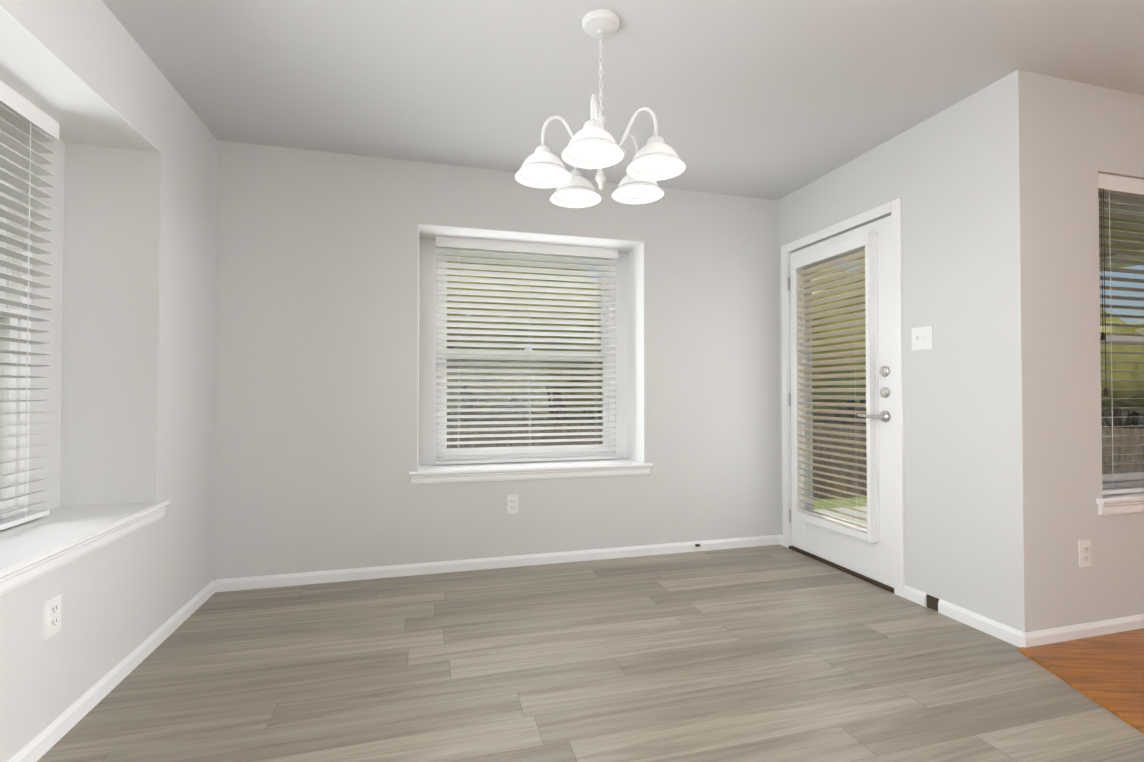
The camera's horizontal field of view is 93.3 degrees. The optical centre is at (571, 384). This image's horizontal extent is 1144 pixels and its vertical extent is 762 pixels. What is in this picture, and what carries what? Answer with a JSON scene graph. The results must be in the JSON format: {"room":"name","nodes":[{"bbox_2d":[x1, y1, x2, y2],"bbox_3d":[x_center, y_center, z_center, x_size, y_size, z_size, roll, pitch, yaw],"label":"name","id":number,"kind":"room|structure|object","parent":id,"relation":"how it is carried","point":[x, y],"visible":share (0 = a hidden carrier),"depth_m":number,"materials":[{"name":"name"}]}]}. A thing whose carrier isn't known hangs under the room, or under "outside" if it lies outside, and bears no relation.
{"room":"dining room","nodes":[
{"label":"dining room","id":0,"kind":"room"},
{"bbox_2d":[0,0,216,761],"bbox_3d":[-1.259,-0.156,-0.469,0.480,2.440,7.760,0,-1,-15],"label":"wall","id":1,"kind":"structure","parent":0,"point":[129,417],"depth_m":2.23,"materials":[{"name":"white paint"}]},
{"bbox_2d":[0,80,58,529],"bbox_3d":[-1.782,-0.268,1.080,0.169,1.495,1.980,0,-1,-15],"label":"window blind","id":2,"kind":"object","parent":1,"relation":"in","point":[24,123],"depth_m":1.95,"materials":[{"name":"white plastic"}]},
{"bbox_2d":[44,593,60,639],"bbox_3d":[-1.582,0.705,1.646,0.008,0.115,0.070,0,-1,-15],"label":"electrical outlet","id":3,"kind":"object","parent":1,"relation":"attached to","point":[52,616],"visible":1,"depth_m":1.64,"materials":[{"name":"white plastic"}]},
{"bbox_2d":[0,500,169,595],"bbox_3d":[-1.609,0.518,1.121,0.380,0.075,2.420,0,-1,-15],"label":"window sill","id":4,"kind":"structure","parent":1,"relation":"attached to","point":[53,540],"depth_m":1.80,"materials":[{"name":"white wood"}]},
{"bbox_2d":[7,580,214,761],"bbox_3d":[-0.990,1.030,-0.536,0.013,0.065,7.120,0,-1,-15],"label":"baseboard","id":5,"kind":"structure","parent":1,"relation":"attached to","point":[51,735],"depth_m":1.89,"materials":[{"name":"white wood"}]},
{"bbox_2d":[213,140,779,581],"bbox_3d":[-0.212,-0.101,3.606,3.670,2.440,0.440,0,-1,-15],"label":"wall","id":6,"kind":"structure","parent":0,"point":[325,354],"depth_m":3.19,"materials":[{"name":"white paint"}]},
{"bbox_2d":[215,535,782,591],"bbox_3d":[-0.207,1.084,3.342,3.490,0.065,0.040,0,-1,-15],"label":"baseboard","id":7,"kind":"structure","parent":6,"relation":"attached to","point":[317,577],"depth_m":3.26,"materials":[{"name":"white wood"}]},
{"bbox_2d":[507,495,517,513],"bbox_3d":[-0.365,0.734,3.321,0.070,0.115,0.008,0,-1,-15],"label":"electrical outlet","id":8,"kind":"object","parent":6,"relation":"attached to","point":[512,504],"visible":1,"depth_m":3.32,"materials":[{"name":"white plastic"}]},
{"bbox_2d":[433,236,617,464],"bbox_3d":[-0.295,-0.217,3.668,1.250,1.465,0.169,0,-1,-15],"label":"window blind","id":9,"kind":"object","parent":6,"relation":"in","point":[446,249],"depth_m":3.61,"materials":[{"name":"white plastic"}]},
{"bbox_2d":[409,458,652,484],"bbox_3d":[-0.254,0.551,3.503,1.530,0.075,0.340,0,-1,-15],"label":"window sill","id":10,"kind":"structure","parent":6,"relation":"attached to","point":[458,473],"depth_m":3.38,"materials":[{"name":"white wood"}]},
{"bbox_2d":[37,544,1143,761],"bbox_3d":[2.298,1.137,0.476,7.850,0.120,7.760,0,-1,-15],"label":"floor","id":11,"kind":"structure","parent":0,"point":[774,653],"depth_m":2.02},
{"bbox_2d":[102,0,1143,199],"bbox_3d":[2.298,-1.438,0.511,7.850,0.150,7.760,0,-1,-15],"label":"ceiling","id":12,"kind":"structure","parent":0,"point":[773,99],"depth_m":2.29,"materials":[{"name":"white paint"}]},
{"bbox_2d":[515,9,685,207],"bbox_3d":[0.092,-1.031,1.998,0.606,0.624,0.609,0,-1,-15],"label":"chandelier","id":13,"kind":"object","parent":12,"relation":"hanging from","point":[592,145],"visible":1,"depth_m":1.95,"materials":[{"name":"white glass"}]},
{"bbox_2d":[778,95,977,613],"bbox_3d":[1.729,-0.106,3.170,0.150,2.440,1.415,0,-1,-15],"label":"wall","id":14,"kind":"structure","parent":0,"point":[923,170],"depth_m":2.67,"materials":[{"name":"white paint"}]},
{"bbox_2d":[788,215,893,587],"bbox_3d":[1.605,0.092,3.312,0.138,2.014,0.863,0,-1,-15],"label":"door","id":15,"kind":"structure","parent":14,"relation":"in","point":[864,550],"depth_m":3.19,"materials":[{"name":"white wood"}]},
{"bbox_2d":[789,546,893,592],"bbox_3d":[1.694,1.108,3.317,0.192,0.016,0.861,0,-1,-15],"label":"door threshold sill","id":16,"kind":"structure","parent":14,"relation":"attached to","point":[860,576],"depth_m":3.21,"materials":[{"name":"brown metal"}]},
{"bbox_2d":[781,198,904,596],"bbox_3d":[1.678,0.068,3.327,0.166,2.096,0.985,0,-1,-15],"label":"door frame","id":17,"kind":"structure","parent":14,"relation":"attached to","point":[893,208],"depth_m":2.88,"materials":[{"name":"white wood"}]},
{"bbox_2d":[912,326,932,350],"bbox_3d":[1.763,-0.235,2.726,0.018,0.115,0.116,0,-1,-15],"label":"switch plate","id":18,"kind":"object","parent":14,"relation":"attached to","point":[922,338],"visible":1,"depth_m":2.72,"materials":[{"name":"white plastic"}]},
{"bbox_2d":[903,585,1018,646],"bbox_3d":[1.810,1.073,2.545,0.013,0.065,0.567,0,-1,-15],"label":"baseboard","id":19,"kind":"structure","parent":14,"relation":"attached to","point":[1001,631],"depth_m":2.50,"materials":[{"name":"white wood"}]},
{"bbox_2d":[972,70,1143,632],"bbox_3d":[3.726,-0.111,2.873,3.850,2.440,0.200,0,-1,-15],"label":"wall","id":20,"kind":"structure","parent":0,"point":[1047,149],"depth_m":2.35,"materials":[{"name":"white paint"}]},
{"bbox_2d":[1019,614,1143,647],"bbox_3d":[3.676,1.075,2.733,3.713,0.065,0.013,0,-1,-15],"label":"baseboard","id":21,"kind":"structure","parent":20,"relation":"attached to","point":[1066,633],"depth_m":2.33,"materials":[{"name":"white wood"}]},
{"bbox_2d":[1079,540,1091,567],"bbox_3d":[2.237,0.734,2.351,0.070,0.115,0.008,0,-1,-15],"label":"electrical outlet","id":22,"kind":"object","parent":20,"relation":"attached to","point":[1085,556],"visible":1,"depth_m":2.35,"materials":[{"name":"white plastic"}]},
{"bbox_2d":[1096,492,1143,514],"bbox_3d":[2.786,0.538,2.548,1.010,0.075,0.140,0,-1,-15],"label":"window sill","id":23,"kind":"structure","parent":20,"relation":"attached to","point":[1111,504],"depth_m":2.40,"materials":[{"name":"white wood"}]},
{"bbox_2d":[1098,173,1143,494],"bbox_3d":[2.772,-0.227,2.610,0.930,1.455,0.183,0,-1,-15],"label":"window blind","id":24,"kind":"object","parent":20,"relation":"in","point":[1120,193],"depth_m":2.50,"materials":[{"name":"white plastic"}]},
{"bbox_2d":[1018,628,1143,733],"bbox_3d":[4.116,1.065,0.008,4.284,0.010,5.505,0,-1,-15],"label":"floor","id":25,"kind":"structure","parent":0,"point":[1106,671],"depth_m":2.09,"materials":[{"name":"brown wood"}]},
{"label":"outside","id":26,"kind":"structure","parent":0,"visible":0},
{"bbox_2d":[813,496,866,509],"bbox_3d":[1.343,7.130,14.557,50.000,11.580,52.000,0,-1,-15],"label":"ground","id":27,"kind":"structure","parent":26,"point":[840,501],"depth_m":7.30,"materials":[{"name":"green plant"}]},
{"bbox_2d":[447,386,512,427],"bbox_3d":[-4.796,0.799,21.801,7.426,8.735,8.689,0,-1,-15],"label":"tree","id":28,"kind":"object","parent":27,"relation":"on","point":[460,400],"depth_m":20.86,"materials":[{"name":"green plant"}]},
{"bbox_2d":[447,256,536,427],"bbox_3d":[-3.011,-0.153,14.013,6.218,7.158,6.202,0,-1,-15],"label":"tree","id":29,"kind":"object","parent":27,"relation":"on","point":[465,387],"depth_m":11.56,"materials":[{"name":"green plant"}]},
{"bbox_2d":[447,261,601,424],"bbox_3d":[-0.622,0.177,14.743,6.435,6.520,6.423,0,-1,-15],"label":"tree","id":30,"kind":"object","parent":27,"relation":"on","point":[535,380],"depth_m":13.26,"materials":[{"name":"green plant"}]},
{"bbox_2d":[583,410,599,443],"bbox_3d":[0.432,0.494,24.212,8.407,9.705,8.802,0,-1,-15],"label":"tree","id":31,"kind":"object","parent":27,"relation":"on","point":[595,412],"depth_m":24.33,"materials":[{"name":"green plant"}]},
{"bbox_2d":[447,422,1143,496],"bbox_3d":[5.190,2.090,13.144,25.345,2.470,0.149,0,-1,-15],"label":"fence","id":32,"kind":"object","parent":27,"relation":"on","point":[1118,439],"depth_m":13.43,"materials":[{"name":"brown wood"}]},
{"bbox_2d":[812,399,845,423],"bbox_3d":[13.093,0.876,27.085,8.252,9.639,8.097,0,-1,-15],"label":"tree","id":33,"kind":"object","parent":27,"relation":"on","point":[834,407],"depth_m":25.33,"materials":[{"name":"green plant"}]},
{"bbox_2d":[812,290,865,402],"bbox_3d":[5.937,0.405,15.662,6.497,6.163,7.081,0,-1,-15],"label":"tree","id":34,"kind":"object","parent":27,"relation":"on","point":[841,365],"depth_m":12.68,"materials":[{"name":"green plant"}]},
{"bbox_2d":[812,264,865,423],"bbox_3d":[8.255,-0.233,17.148,6.343,7.735,7.252,0,-1,-15],"label":"tree","id":35,"kind":"object","parent":27,"relation":"on","point":[853,409],"depth_m":15.69,"materials":[{"name":"green plant"}]},
{"bbox_2d":[815,506,866,525],"bbox_3d":[3.683,1.193,4.162,4.150,0.108,2.345,0,-1,-15],"label":"patio slab","id":36,"kind":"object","parent":27,"relation":"on","point":[848,512],"depth_m":4.82,"materials":[{"name":"concrete"}]},
{"bbox_2d":[1100,307,1125,322],"bbox_3d":[24.379,0.772,29.131,9.156,10.251,8.494,0,-1,-15],"label":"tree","id":37,"kind":"object","parent":27,"relation":"on","point":[1113,318],"depth_m":25.53,"materials":[{"name":"green plant"}]},
{"bbox_2d":[1100,321,1143,401],"bbox_3d":[17.769,0.716,19.921,5.644,6.542,5.733,0,-1,-15],"label":"tree","id":38,"kind":"object","parent":27,"relation":"on","point":[1131,348],"depth_m":17.28,"materials":[{"name":"green plant"}]},
{"bbox_2d":[1101,327,1143,428],"bbox_3d":[20.302,0.791,20.237,5.588,6.344,6.817,0,-1,-15],"label":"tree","id":39,"kind":"object","parent":27,"relation":"on","point":[1132,411],"depth_m":19.66,"materials":[{"name":"green plant"}]},
{"bbox_2d":[1123,323,1143,428],"bbox_3d":[22.484,0.964,21.776,5.962,6.724,5.700,0,-1,-15],"label":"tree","id":40,"kind":"object","parent":27,"relation":"on","point":[1135,420],"depth_m":21.62,"materials":[{"name":"green plant"}]},
{"bbox_3d":[5.328,-0.025,5.761,0.150,2.372,0.150,0,-1,-15],"label":"patio post","id":41,"kind":"object","parent":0,"visible":0},
{"bbox_2d":[835,209,1143,271],"bbox_3d":[2.411,-1.471,0.666,8.950,0.380,8.800,0,-1,-15],"label":"roof","id":42,"kind":"structure","parent":41,"relation":"on","point":[1123,247],"depth_m":5.25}
]}

